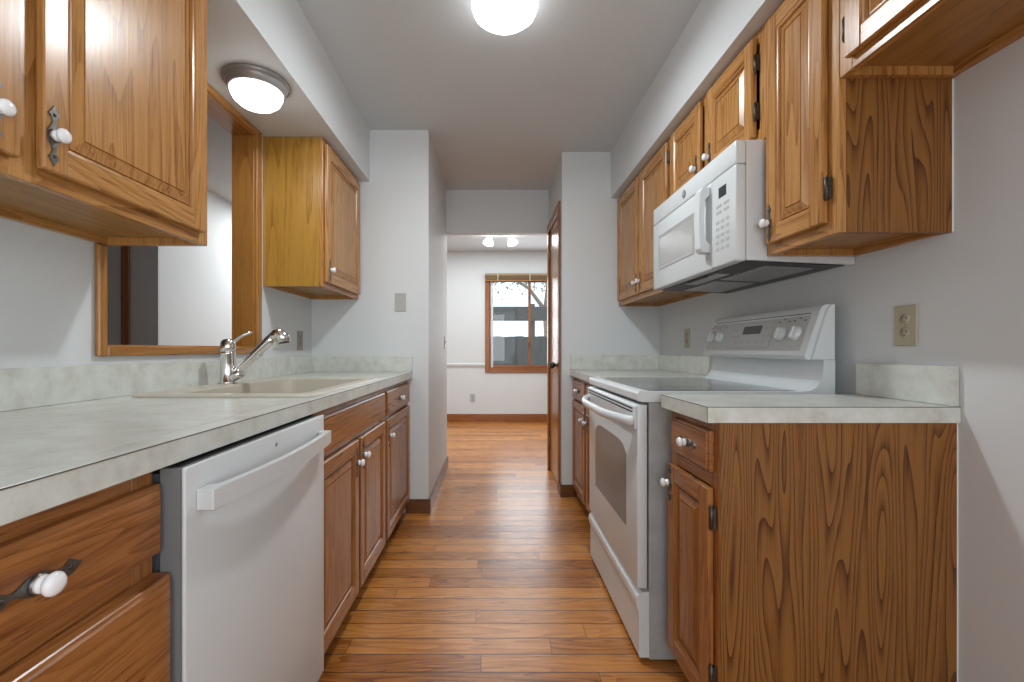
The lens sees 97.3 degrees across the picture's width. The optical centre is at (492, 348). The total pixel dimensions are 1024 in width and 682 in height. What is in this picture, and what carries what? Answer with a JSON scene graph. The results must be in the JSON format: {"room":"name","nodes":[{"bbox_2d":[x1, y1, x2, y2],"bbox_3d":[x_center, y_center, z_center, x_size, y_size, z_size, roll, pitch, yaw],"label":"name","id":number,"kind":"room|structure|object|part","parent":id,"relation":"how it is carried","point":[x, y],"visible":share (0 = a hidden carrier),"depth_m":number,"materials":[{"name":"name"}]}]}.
{"room":"kitchen","nodes":[
{"label":"kitchen","id":0,"kind":"room"},
{"bbox_2d":[107,246,159,344],"bbox_3d":[-3.065,-0.177,3.410,1.070,2.465,0.020,0,0,0],"label":"wall","id":1,"kind":"structure","parent":0,"point":[144,260],"depth_m":3.40,"materials":[{"name":"grey paint"}]},
{"bbox_2d":[121,246,129,344],"bbox_3d":[-2.771,0.005,3.390,0.062,2.100,0.020,0,0,0],"label":"trim","id":2,"kind":"structure","parent":1,"relation":"attached to","point":[125,250],"depth_m":3.38,"materials":[{"name":"brown wood"}]},
{"bbox_2d":[0,136,310,368],"bbox_3d":[-1.212,-0.177,0.149,0.085,2.465,5.498,0,0,0],"label":"wall","id":3,"kind":"structure","parent":0,"point":[47,278],"depth_m":1.21,"materials":[{"name":"paint"}]},
{"bbox_2d":[0,0,206,245],"bbox_3d":[-0.992,-0.695,0.826,0.353,0.767,1.072,0,0,0],"label":"upper cabinet","id":4,"kind":"object","parent":3,"relation":"attached to","point":[103,103],"visible":1,"depth_m":1.02,"materials":[{"name":"brown wood"}]},
{"bbox_3d":[-0.827,-0.409,0.762,0.023,0.028,0.028,0,0,0],"label":"knob","id":5,"kind":"part","parent":4,"relation":"part of","materials":[{"name":"ceramic"}]},
{"bbox_3d":[-0.854,-0.698,0.564,0.018,0.711,0.487,0,0,0],"label":"door","id":6,"kind":"part","parent":4,"relation":"part of","materials":[{"name":"brown wood"}]},
{"bbox_3d":[-0.827,-0.409,0.864,0.023,0.028,0.028,0,0,0],"label":"knob","id":7,"kind":"part","parent":4,"relation":"part of","materials":[{"name":"ceramic"}]},
{"bbox_3d":[-0.855,-0.698,1.089,0.014,0.595,0.367,0,0,0],"label":"door panel","id":8,"kind":"part","parent":4,"relation":"part of","materials":[{"name":"brown wood"}]},
{"bbox_2d":[95,83,261,356],"bbox_3d":[-1.212,-0.527,1.780,0.123,1.099,0.930,0,0,0],"label":"trim","id":9,"kind":"structure","parent":3,"relation":"attached to","point":[246,139],"depth_m":2.19,"materials":[{"name":"brown wood"}]},
{"bbox_2d":[273,327,279,348],"bbox_3d":[-1.165,-0.058,2.420,0.008,0.117,0.072,0,0,0],"label":"wall outlet","id":10,"kind":"object","parent":3,"relation":"attached to","point":[276,345],"visible":0.27,"depth_m":2.41,"materials":[{"name":"plastic"}]},
{"bbox_2d":[297,331,302,349],"bbox_3d":[-1.165,-0.050,2.720,0.008,0.117,0.072,0,0,0],"label":"wall outlet","id":11,"kind":"object","parent":3,"relation":"attached to","point":[299,333],"visible":1,"depth_m":2.71,"materials":[{"name":"plastic"}]},
{"bbox_2d":[263,137,359,298],"bbox_3d":[-0.992,-0.699,2.590,0.353,0.759,0.612,0,0,0],"label":"upper cabinet","id":12,"kind":"object","parent":3,"relation":"attached to","point":[311,198],"visible":1,"depth_m":2.28,"materials":[{"name":"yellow wood"}]},
{"bbox_3d":[-0.854,-0.696,2.585,0.018,0.706,0.566,0,0,0],"label":"door","id":13,"kind":"part","parent":12,"relation":"part of","materials":[{"name":"brown wood"}]},
{"bbox_3d":[-0.855,-0.696,2.585,0.014,0.590,0.450,0,0,0],"label":"door panel","id":14,"kind":"part","parent":12,"relation":"part of","materials":[{"name":"brown wood"}]},
{"bbox_2d":[160,190,231,345],"bbox_3d":[-2.580,-0.177,4.970,0.100,2.465,3.100,0,0,0],"label":"wall","id":15,"kind":"structure","parent":0,"point":[196,281],"depth_m":3.89,"materials":[{"name":"paint"}]},
{"bbox_2d":[207,0,369,180],"bbox_3d":[-0.982,-1.244,0.149,0.374,0.331,5.498,0,0,0],"label":"wall","id":16,"kind":"structure","parent":0,"point":[277,36],"depth_m":1.91,"materials":[{"name":"paint"}]},
{"bbox_2d":[221,63,289,112],"bbox_3d":[-0.955,-1.027,1.820,0.248,0.104,0.248,0,0,0],"label":"ceiling light","id":17,"kind":"object","parent":16,"relation":"attached to","point":[256,88],"visible":1,"depth_m":1.75,"materials":[{"name":"white glass"}]},
{"bbox_2d":[311,130,446,512],"bbox_3d":[-0.835,-0.177,3.474,0.839,2.465,1.152,0,0,0],"label":"wall","id":18,"kind":"structure","parent":0,"point":[403,236],"depth_m":2.90,"materials":[{"name":"paint"}]},
{"bbox_2d":[0,356,412,411],"bbox_3d":[-0.843,0.097,1.323,0.650,0.100,3.147,0,0,0],"label":"backsplash","id":19,"kind":"structure","parent":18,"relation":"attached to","point":[20,388],"depth_m":1.45,"materials":[{"name":"laminate"}]},
{"bbox_2d":[395,293,405,310],"bbox_3d":[-0.596,-0.301,2.890,0.072,0.117,0.016,0,0,0],"label":"light switch","id":20,"kind":"object","parent":18,"relation":"attached to","point":[400,298],"visible":1,"depth_m":2.89,"materials":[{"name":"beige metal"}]},
{"bbox_2d":[406,456,447,513],"bbox_3d":[-0.480,1.010,3.467,0.159,0.090,1.166,0,0,0],"label":"baseboard","id":21,"kind":"structure","parent":18,"relation":"attached to","point":[414,506],"depth_m":2.89,"materials":[{"name":"brown wood"}]},
{"bbox_2d":[207,0,700,251],"bbox_3d":[-0.600,-1.460,1.960,6.200,0.100,9.320,0,0,0],"label":"ceiling","id":22,"kind":"structure","parent":0,"point":[499,112],"depth_m":2.33,"materials":[{"name":"paint"}]},
{"bbox_2d":[483,235,517,246],"bbox_3d":[0.092,-1.333,5.492,0.429,0.153,0.135,0,0,0],"label":"ceiling light","id":23,"kind":"object","parent":22,"relation":"attached to","point":[488,241],"visible":0.86,"depth_m":5.47,"materials":[{"name":"white glass"}]},
{"bbox_3d":[-0.059,-1.320,5.490,0.127,0.126,0.131,0,0,0],"label":"lamp shade","id":24,"kind":"part","parent":23,"relation":"part of","materials":[{"name":"white glass"}]},
{"bbox_3d":[0.243,-1.320,5.490,0.126,0.127,0.131,0,0,0],"label":"lamp shade","id":25,"kind":"part","parent":23,"relation":"part of","materials":[{"name":"white glass"}]},
{"bbox_2d":[472,0,537,34],"bbox_3d":[0.048,-1.365,1.818,0.267,0.088,0.267,0,0,0],"label":"ceiling light","id":26,"kind":"object","parent":22,"relation":"attached to","point":[502,17],"visible":1,"depth_m":1.79,"materials":[{"name":"white glass"}]},
{"bbox_2d":[447,252,546,413],"bbox_3d":[-0.600,-0.177,6.570,6.200,2.465,0.100,0,0,0],"label":"wall","id":27,"kind":"structure","parent":0,"point":[495,393],"depth_m":6.52,"materials":[{"name":"paint"}]},
{"bbox_2d":[447,364,484,366],"bbox_3d":[-1.321,0.233,6.507,2.418,0.045,0.026,0,0,0],"label":"trim","id":28,"kind":"structure","parent":27,"relation":"attached to","point":[448,365],"depth_m":6.50,"materials":[{"name":"paint"}]},
{"bbox_2d":[470,394,474,401],"bbox_3d":[-0.297,0.710,6.516,0.072,0.117,0.008,0,0,0],"label":"wall outlet","id":29,"kind":"object","parent":27,"relation":"attached to","point":[472,396],"visible":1,"depth_m":6.51,"materials":[{"name":"grey plastic"}]},
{"bbox_2d":[447,414,546,421],"bbox_3d":[-0.065,0.998,6.513,4.930,0.115,0.015,0,0,0],"label":"baseboard","id":30,"kind":"structure","parent":27,"relation":"attached to","point":[450,417],"depth_m":6.50,"materials":[{"name":"brown wood"}]},
{"bbox_2d":[485,276,546,372],"bbox_3d":[0.526,-0.371,6.555,1.281,1.427,0.110,0,0,0],"label":"window","id":31,"kind":"structure","parent":27,"relation":"in","point":[489,367],"depth_m":6.52,"materials":[{"name":"wood"}]},
{"bbox_3d":[0.259,-0.370,6.550,0.582,1.280,0.030,0,0,0],"label":"sash","id":32,"kind":"part","parent":31,"relation":"part of","materials":[{"name":"glass"}]},
{"bbox_2d":[485,273,546,280],"bbox_3d":[0.526,-1.031,6.475,1.273,0.112,0.048,0,0,0],"label":"window blind","id":33,"kind":"object","parent":31,"relation":"attached to","point":[489,276],"visible":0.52,"depth_m":6.46,"materials":[{"name":"brown wood"}]},
{"bbox_3d":[0.526,-0.986,6.478,1.267,0.017,0.041,0,0,0],"label":"rail","id":34,"kind":"part","parent":33,"relation":"part of","materials":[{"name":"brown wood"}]},
{"bbox_3d":[0.799,-0.370,6.585,0.571,1.280,0.030,0,0,0],"label":"sash","id":35,"kind":"part","parent":31,"relation":"part of","materials":[{"name":"glass"}]},
{"bbox_2d":[446,190,548,234],"bbox_3d":[0.040,-1.218,4.018,0.909,0.385,0.065,0,0,0],"label":"wall header","id":36,"kind":"structure","parent":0,"point":[468,212],"depth_m":3.98,"materials":[{"name":"paint"}]},
{"bbox_2d":[318,422,688,681],"bbox_3d":[-0.600,1.105,1.960,6.200,0.100,9.320,0,0,0],"label":"floor","id":37,"kind":"structure","parent":0,"point":[501,581],"depth_m":1.97,"materials":[{"name":"brown wood"}]},
{"bbox_2d":[0,472,169,681],"bbox_3d":[-0.834,0.622,0.239,0.666,0.866,0.977,0,0,0],"label":"base cabinet","id":38,"kind":"object","parent":37,"relation":"on","point":[82,600],"visible":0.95,"depth_m":0.59,"materials":[{"name":"brown wood"}]},
{"bbox_3d":[-0.513,0.273,0.522,0.023,0.028,0.028,0,0,0],"label":"knob","id":39,"kind":"part","parent":38,"relation":"part of","materials":[{"name":"ceramic"}]},
{"bbox_3d":[-0.532,0.505,0.263,0.034,0.289,0.926,0,0,0],"label":"drawer","id":40,"kind":"part","parent":38,"relation":"part of","materials":[{"name":"brown wood"}]},
{"bbox_2d":[0,356,412,525],"bbox_3d":[-0.843,0.117,1.323,0.650,0.140,3.147,0,0,0],"label":"countertop","id":41,"kind":"structure","parent":38,"relation":"on","point":[68,433],"depth_m":1.03,"materials":[{"name":"laminate"}]},
{"bbox_2d":[218,329,290,383],"bbox_3d":[-0.949,0.028,1.796,0.273,0.217,0.067,0,0,-5],"label":"kitchen faucet","id":42,"kind":"object","parent":41,"relation":"on","point":[230,373],"visible":1,"depth_m":1.77,"materials":[{"name":"silver metal"}]},
{"bbox_2d":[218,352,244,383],"bbox_3d":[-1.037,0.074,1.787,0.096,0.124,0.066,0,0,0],"label":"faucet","id":43,"kind":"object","parent":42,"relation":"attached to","point":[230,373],"depth_m":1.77,"materials":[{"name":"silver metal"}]},
{"bbox_3d":[-1.020,-0.030,1.787,0.120,0.084,0.056,0,0,0],"label":"lever","id":44,"kind":"part","parent":42,"relation":"part of","materials":[{"name":"silver metal"}]},
{"bbox_2d":[132,377,378,397],"bbox_3d":[-0.826,0.235,1.771,0.556,0.194,0.838,0,0,0],"label":"sink","id":45,"kind":"object","parent":41,"relation":"in","point":[268,387],"visible":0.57,"depth_m":1.75,"materials":[{"name":"beige ceramic"}]},
{"bbox_2d":[152,415,330,681],"bbox_3d":[-0.784,0.624,1.028,0.672,0.861,0.598,0,0,0],"label":"dishwasher","id":46,"kind":"object","parent":37,"relation":"on","point":[242,521],"visible":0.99,"depth_m":0.90,"materials":[{"name":"grey plastic"}]},
{"bbox_3d":[-0.473,0.253,1.028,0.050,0.036,0.550,0,0,0],"label":"handle","id":47,"kind":"part","parent":46,"relation":"part of","materials":[{"name":"white plastic"}]},
{"bbox_2d":[311,389,384,653],"bbox_3d":[-0.834,0.622,1.790,0.666,0.866,0.913,0,0,0],"label":"base cabinet","id":48,"kind":"object","parent":37,"relation":"on","point":[354,459],"visible":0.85,"depth_m":1.71,"materials":[{"name":"brown wood"}]},
{"bbox_3d":[-0.541,0.661,1.565,0.014,0.491,0.324,0,0,0],"label":"door panel","id":49,"kind":"part","parent":48,"relation":"part of","materials":[{"name":"brown wood"}]},
{"bbox_3d":[-0.540,0.661,1.565,0.018,0.607,0.440,0,0,0],"label":"door","id":50,"kind":"part","parent":48,"relation":"part of","materials":[{"name":"brown wood"}]},
{"bbox_3d":[-0.513,0.445,1.762,0.023,0.028,0.028,0,0,0],"label":"knob","id":51,"kind":"part","parent":48,"relation":"part of","materials":[{"name":"ceramic"}]},
{"bbox_3d":[-0.513,0.433,1.848,0.023,0.028,0.028,0,0,0],"label":"knob","id":52,"kind":"part","parent":48,"relation":"part of","materials":[{"name":"ceramic"}]},
{"bbox_3d":[-0.540,0.661,2.018,0.018,0.607,0.413,0,0,0],"label":"door","id":53,"kind":"part","parent":48,"relation":"part of","materials":[{"name":"brown wood"}]},
{"bbox_3d":[-0.541,0.661,2.018,0.014,0.491,0.297,0,0,0],"label":"door panel","id":54,"kind":"part","parent":48,"relation":"part of","materials":[{"name":"brown wood"}]},
{"bbox_2d":[383,380,409,539],"bbox_3d":[-0.834,0.622,2.572,0.666,0.866,0.647,0,0,0],"label":"base cabinet","id":55,"kind":"object","parent":37,"relation":"on","point":[396,419],"visible":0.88,"depth_m":2.49,"materials":[{"name":"brown wood"}]},
{"bbox_3d":[-0.540,0.277,2.571,0.018,0.124,0.598,0,0,0],"label":"drawer","id":56,"kind":"part","parent":55,"relation":"part of","materials":[{"name":"brown wood"}]},
{"bbox_3d":[-0.541,0.661,2.571,0.014,0.491,0.482,0,0,0],"label":"door panel","id":57,"kind":"part","parent":55,"relation":"part of","materials":[{"name":"brown wood"}]},
{"bbox_2d":[572,377,596,513],"bbox_3d":[0.861,0.622,2.747,0.660,0.866,0.944,0,0,0],"label":"base cabinet","id":58,"kind":"object","parent":37,"relation":"on","point":[580,413],"visible":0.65,"depth_m":2.90,"materials":[{"name":"brown wood"}]},
{"bbox_3d":[0.570,0.661,2.978,0.018,0.607,0.425,0,0,0],"label":"door","id":59,"kind":"part","parent":58,"relation":"part of","materials":[{"name":"brown wood"}]},
{"bbox_3d":[0.571,0.661,2.978,0.014,0.491,0.309,0,0,0],"label":"door panel","id":60,"kind":"part","parent":58,"relation":"part of","materials":[{"name":"brown wood"}]},
{"bbox_3d":[0.570,0.277,2.978,0.018,0.124,0.425,0,0,0],"label":"drawer","id":61,"kind":"part","parent":58,"relation":"part of","materials":[{"name":"brown wood"}]},
{"bbox_3d":[0.570,0.661,2.510,0.018,0.607,0.420,0,0,0],"label":"door","id":62,"kind":"part","parent":58,"relation":"part of","materials":[{"name":"brown wood"}]},
{"bbox_2d":[570,355,712,381],"bbox_3d":[0.871,0.116,2.746,0.642,0.147,0.948,0,0,0],"label":"countertop","id":63,"kind":"structure","parent":58,"relation":"on","point":[583,367],"depth_m":3.06,"materials":[{"name":"laminate"}]},
{"bbox_2d":[582,304,834,659],"bbox_3d":[0.775,0.451,1.887,0.742,1.205,0.759,0,0,0],"label":"electric range","id":64,"kind":"object","parent":37,"relation":"on","point":[789,351],"visible":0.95,"depth_m":1.62,"materials":[{"name":"metal"}]},
{"bbox_3d":[0.502,0.925,1.887,0.044,0.220,0.755,0,0,0],"label":"storage drawer","id":65,"kind":"part","parent":64,"relation":"part of","materials":[{"name":"white metal"}]},
{"bbox_2d":[582,386,675,659],"bbox_3d":[0.775,0.612,1.887,0.742,0.866,0.755,0,0,0],"label":"oven","id":66,"kind":"object","parent":64,"relation":"in","point":[630,451],"depth_m":1.55,"materials":[{"name":"white metal"}]},
{"bbox_3d":[1.068,-0.056,2.212,0.035,0.054,0.056,0,0,0],"label":"control knob","id":67,"kind":"part","parent":64,"relation":"part of","materials":[{"name":"white plastic"}]},
{"bbox_2d":[589,356,834,401],"bbox_3d":[0.815,0.107,1.887,0.662,0.141,0.759,0,0,0],"label":"cooktop","id":68,"kind":"object","parent":64,"relation":"in","point":[728,374],"depth_m":1.70,"materials":[{"name":"white glass"}]},
{"bbox_3d":[1.068,-0.056,2.130,0.035,0.054,0.056,0,0,0],"label":"control knob","id":69,"kind":"part","parent":64,"relation":"part of","materials":[{"name":"white plastic"}]},
{"bbox_3d":[1.076,-0.056,1.890,0.036,0.104,0.310,0,0,0],"label":"clock panel","id":70,"kind":"part","parent":64,"relation":"part of","materials":[{"name":"grey plastic"}]},
{"bbox_3d":[1.078,-0.055,1.894,0.044,0.122,0.684,0,0,0],"label":"control panel","id":71,"kind":"part","parent":64,"relation":"part of","materials":[{"name":"white plastic"}]},
{"bbox_3d":[1.068,-0.056,1.685,0.035,0.054,0.056,0,0,0],"label":"control knob","id":72,"kind":"part","parent":64,"relation":"part of","materials":[{"name":"white plastic"}]},
{"bbox_3d":[1.068,-0.056,1.600,0.035,0.054,0.056,0,0,0],"label":"control knob","id":73,"kind":"part","parent":64,"relation":"part of","materials":[{"name":"white plastic"}]},
{"bbox_2d":[660,411,957,681],"bbox_3d":[0.862,0.622,1.306,0.661,0.866,0.306,0,0,0],"label":"base cabinet","id":74,"kind":"object","parent":37,"relation":"on","point":[798,552],"visible":0.98,"depth_m":1.15,"materials":[{"name":"brown wood"}]},
{"bbox_3d":[0.543,0.423,1.428,0.023,0.028,0.028,0,0,0],"label":"knob","id":75,"kind":"part","parent":74,"relation":"part of","materials":[{"name":"ceramic"}]},
{"bbox_3d":[0.543,0.269,1.301,0.023,0.028,0.028,0,0,0],"label":"knob","id":76,"kind":"part","parent":74,"relation":"part of","materials":[{"name":"ceramic"}]},
{"bbox_3d":[0.571,0.660,1.313,0.014,0.474,0.154,0,0,0],"label":"door panel","id":77,"kind":"part","parent":74,"relation":"part of","materials":[{"name":"brown wood"}]},
{"bbox_3d":[0.570,0.660,1.313,0.018,0.590,0.270,0,0,0],"label":"door","id":78,"kind":"part","parent":74,"relation":"part of","materials":[{"name":"brown wood"}]},
{"bbox_3d":[0.570,0.269,1.301,0.018,0.107,0.246,0,0,0],"label":"drawer","id":79,"kind":"part","parent":74,"relation":"part of","materials":[{"name":"brown wood"}]},
{"bbox_2d":[661,363,960,422],"bbox_3d":[0.869,0.117,1.303,0.646,0.144,0.315,0,0,0],"label":"countertop","id":80,"kind":"structure","parent":74,"relation":"on","point":[885,393],"depth_m":1.19,"materials":[{"name":"laminate"}]},
{"bbox_2d":[549,152,659,495],"bbox_3d":[1.447,-0.177,3.635,1.906,2.465,0.829,0,0,0],"label":"wall","id":81,"kind":"structure","parent":0,"point":[593,322],"depth_m":3.22,"materials":[{"name":"paint"}]},
{"bbox_2d":[549,221,556,481],"bbox_3d":[0.482,0.019,3.632,0.103,2.048,0.545,0,0,0],"label":"door","id":82,"kind":"structure","parent":81,"relation":"in","point":[553,235],"depth_m":3.70,"materials":[{"name":"brown wood"}]},
{"bbox_3d":[0.465,0.123,3.425,0.067,0.061,0.061,0,0,0],"label":"knob","id":83,"kind":"part","parent":82,"relation":"part of","materials":[{"name":"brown metal"}]},
{"bbox_2d":[547,201,560,492],"bbox_3d":[0.536,-0.015,3.630,0.116,2.140,0.686,0,0,0],"label":"trim","id":84,"kind":"structure","parent":81,"relation":"attached to","point":[557,212],"depth_m":3.33,"materials":[{"name":"brown wood"}]},
{"bbox_2d":[559,482,576,496],"bbox_3d":[0.540,1.012,3.245,0.120,0.085,0.076,0,0,0],"label":"baseboard","id":85,"kind":"structure","parent":81,"relation":"attached to","point":[564,490],"depth_m":3.21,"materials":[{"name":"brown wood"}]},
{"bbox_2d":[611,0,783,197],"bbox_3d":[1.018,-1.244,0.310,0.350,0.331,5.821,0,0,0],"label":"wall","id":86,"kind":"structure","parent":0,"point":[717,31],"depth_m":1.97,"materials":[{"name":"paint"}]},
{"bbox_2d":[660,37,1023,681],"bbox_3d":[1.243,-0.177,0.310,0.100,2.465,5.821,0,0,0],"label":"wall","id":87,"kind":"structure","parent":0,"point":[966,284],"depth_m":1.12,"materials":[{"name":"paint"}]},
{"bbox_2d":[617,137,708,305],"bbox_3d":[1.021,-0.692,2.737,0.343,0.773,0.963,0,0,0],"label":"upper cabinet","id":88,"kind":"object","parent":87,"relation":"attached to","point":[636,206],"visible":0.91,"depth_m":2.70,"materials":[{"name":"brown wood"}]},
{"bbox_3d":[0.889,-0.696,2.965,0.014,0.602,0.324,0,0,0],"label":"door panel","id":89,"kind":"part","parent":88,"relation":"part of","materials":[{"name":"brown wood"}]},
{"bbox_3d":[0.888,-0.696,2.965,0.018,0.718,0.440,0,0,0],"label":"door","id":90,"kind":"part","parent":88,"relation":"part of","materials":[{"name":"brown wood"}]},
{"bbox_3d":[0.889,-0.696,2.501,0.014,0.602,0.306,0,0,0],"label":"door panel","id":91,"kind":"part","parent":88,"relation":"part of","materials":[{"name":"brown wood"}]},
{"bbox_3d":[0.888,-0.696,2.501,0.018,0.718,0.422,0,0,0],"label":"door","id":92,"kind":"part","parent":88,"relation":"part of","materials":[{"name":"brown wood"}]},
{"bbox_2d":[684,329,689,347],"bbox_3d":[1.189,-0.065,2.760,0.008,0.117,0.072,0,0,0],"label":"wall outlet","id":93,"kind":"object","parent":87,"relation":"attached to","point":[686,331],"visible":1,"depth_m":2.75,"materials":[{"name":"plastic"}]},
{"bbox_2d":[670,21,766,195],"bbox_3d":[1.021,-0.887,1.865,0.343,0.381,0.778,0,0,0],"label":"upper cabinet","id":94,"kind":"object","parent":87,"relation":"attached to","point":[733,109],"visible":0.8,"depth_m":1.72,"materials":[{"name":"brown wood"}]},
{"bbox_3d":[0.889,-0.889,2.077,0.014,0.220,0.202,0,0,0],"label":"door panel","id":95,"kind":"part","parent":94,"relation":"part of","materials":[{"name":"brown wood"}]},
{"bbox_3d":[0.888,-0.889,2.077,0.018,0.336,0.318,0,0,0],"label":"door","id":96,"kind":"part","parent":94,"relation":"part of","materials":[{"name":"brown wood"}]},
{"bbox_3d":[0.861,-0.780,1.948,0.023,0.028,0.028,0,0,0],"label":"knob","id":97,"kind":"part","parent":94,"relation":"part of","materials":[{"name":"ceramic"}]},
{"bbox_3d":[0.861,-0.780,1.828,0.023,0.028,0.028,0,0,0],"label":"knob","id":98,"kind":"part","parent":94,"relation":"part of","materials":[{"name":"ceramic"}]},
{"bbox_3d":[0.889,-0.889,1.692,0.014,0.220,0.213,0,0,0],"label":"door panel","id":99,"kind":"part","parent":94,"relation":"part of","materials":[{"name":"brown wood"}]},
{"bbox_3d":[0.888,-0.889,1.692,0.018,0.336,0.329,0,0,0],"label":"door","id":100,"kind":"part","parent":94,"relation":"part of","materials":[{"name":"brown wood"}]},
{"bbox_2d":[654,140,854,292],"bbox_3d":[0.974,-0.482,1.860,0.435,0.415,0.760,0,0,0],"label":"microwave oven","id":101,"kind":"object","parent":94,"relation":"attached to","point":[709,238],"visible":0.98,"depth_m":1.62,"materials":[{"name":"white plastic"}]},
{"bbox_3d":[0.816,-0.451,1.942,0.035,0.318,0.595,0,0,0],"label":"door","id":102,"kind":"part","parent":101,"relation":"part of","materials":[{"name":"white plastic"}]},
{"bbox_3d":[0.776,-0.475,1.671,0.041,0.244,0.042,0,0,0],"label":"handle","id":103,"kind":"part","parent":101,"relation":"part of","materials":[{"name":"white plastic"}]},
{"bbox_3d":[0.816,-0.451,1.561,0.035,0.318,0.162,0,0,0],"label":"control panel","id":104,"kind":"part","parent":101,"relation":"part of","materials":[{"name":"white plastic"}]},
{"bbox_3d":[1.000,-0.284,1.862,0.325,0.018,0.744,0,0,0],"label":"underside panel","id":105,"kind":"part","parent":101,"relation":"part of","materials":[{"name":"plastic"}]},
{"bbox_2d":[759,0,953,255],"bbox_3d":[1.021,-0.691,1.319,0.343,0.775,0.310,0,0,0],"label":"upper cabinet","id":106,"kind":"object","parent":87,"relation":"attached to","point":[855,166],"visible":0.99,"depth_m":1.18,"materials":[{"name":"wood"}]},
{"bbox_3d":[0.861,-0.400,1.432,0.023,0.028,0.028,0,0,0],"label":"knob","id":107,"kind":"part","parent":106,"relation":"part of","materials":[{"name":"ceramic"}]},
{"bbox_3d":[0.889,-0.695,1.327,0.014,0.600,0.133,0,0,0],"label":"door panel","id":108,"kind":"part","parent":106,"relation":"part of","materials":[{"name":"brown wood"}]},
{"bbox_3d":[0.888,-0.695,1.327,0.018,0.716,0.249,0,0,0],"label":"door","id":109,"kind":"part","parent":106,"relation":"part of","materials":[{"name":"brown wood"}]},
{"bbox_2d":[894,304,917,345],"bbox_3d":[1.189,-0.067,1.297,0.008,0.117,0.072,0,0,0],"label":"wall outlet","id":110,"kind":"object","parent":87,"relation":"attached to","point":[905,317],"visible":1,"depth_m":1.29,"materials":[{"name":"plastic"}]},
{"bbox_2d":[899,313,909,324],"bbox_3d":[1.186,-0.086,1.297,0.002,0.033,0.033,0,0,0],"label":"receptacle","id":111,"kind":"object","parent":110,"relation":"attached to","point":[904,318],"depth_m":1.30,"materials":[{"name":"plastic"}]},
{"bbox_2d":[899,327,909,337],"bbox_3d":[1.186,-0.048,1.297,0.002,0.033,0.033,0,0,0],"label":"receptacle","id":112,"kind":"object","parent":110,"relation":"attached to","point":[904,332],"depth_m":1.30,"materials":[{"name":"plastic"}]},
{"bbox_2d":[856,363,958,405],"bbox_3d":[1.183,0.096,1.302,0.019,0.102,0.305,0,0,0],"label":"backsplash","id":113,"kind":"structure","parent":87,"relation":"attached to","point":[939,385],"depth_m":1.26,"materials":[{"name":"laminate"}]},
{"bbox_2d":[840,0,1023,77],"bbox_3d":[1.021,-0.889,0.708,0.343,0.377,0.916,0,0,0],"label":"upper cabinet","id":114,"kind":"object","parent":87,"relation":"attached to","point":[879,38],"visible":1,"depth_m":1.05,"materials":[{"name":"brown wood"}]},
{"bbox_3d":[0.889,-0.890,0.921,0.014,0.210,0.297,0,0,0],"label":"door panel","id":115,"kind":"part","parent":114,"relation":"part of","materials":[{"name":"brown wood"}]},
{"bbox_3d":[0.888,-0.890,0.921,0.018,0.326,0.413,0,0,0],"label":"door","id":116,"kind":"part","parent":114,"relation":"part of","materials":[{"name":"brown wood"}]},
{"label":"outside","id":117,"kind":"structure","parent":0,"visible":0},
{"bbox_3d":[1.000,1.265,14.310,14.000,0.180,15.380,0,0,0],"label":"ground","id":118,"kind":"structure","parent":117,"visible":0},
{"bbox_2d":[493,304,546,367],"bbox_3d":[0.465,0.135,9.020,4.930,2.080,0.140,0,0,0],"label":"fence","id":119,"kind":"object","parent":118,"relation":"on","point":[511,350],"visible":0.06,"depth_m":8.98,"materials":[{"name":"grey wood"}]},
{"bbox_3d":[0.450,-0.703,8.964,4.900,0.285,0.028,0,0,0],"label":"rail","id":120,"kind":"part","parent":119,"relation":"part of","materials":[{"name":"grey wood"}]},
{"bbox_3d":[0.465,0.459,8.990,4.930,1.432,0.020,0,0,0],"label":"picket panel","id":121,"kind":"part","parent":119,"relation":"part of","materials":[{"name":"grey wood"}]},
{"bbox_3d":[0.795,0.135,9.046,0.090,2.080,0.088,0,0,0],"label":"post","id":122,"kind":"part","parent":119,"relation":"part of","materials":[{"name":"grey wood"}]},
{"bbox_2d":[493,282,546,336],"bbox_3d":[0.641,-0.813,11.502,3.150,3.991,0.884,0,0,0],"label":"tree","id":123,"kind":"object","parent":118,"relation":"on","point":[525,285],"visible":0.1,"depth_m":11.42,"materials":[{"name":"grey plant"}]}
]}

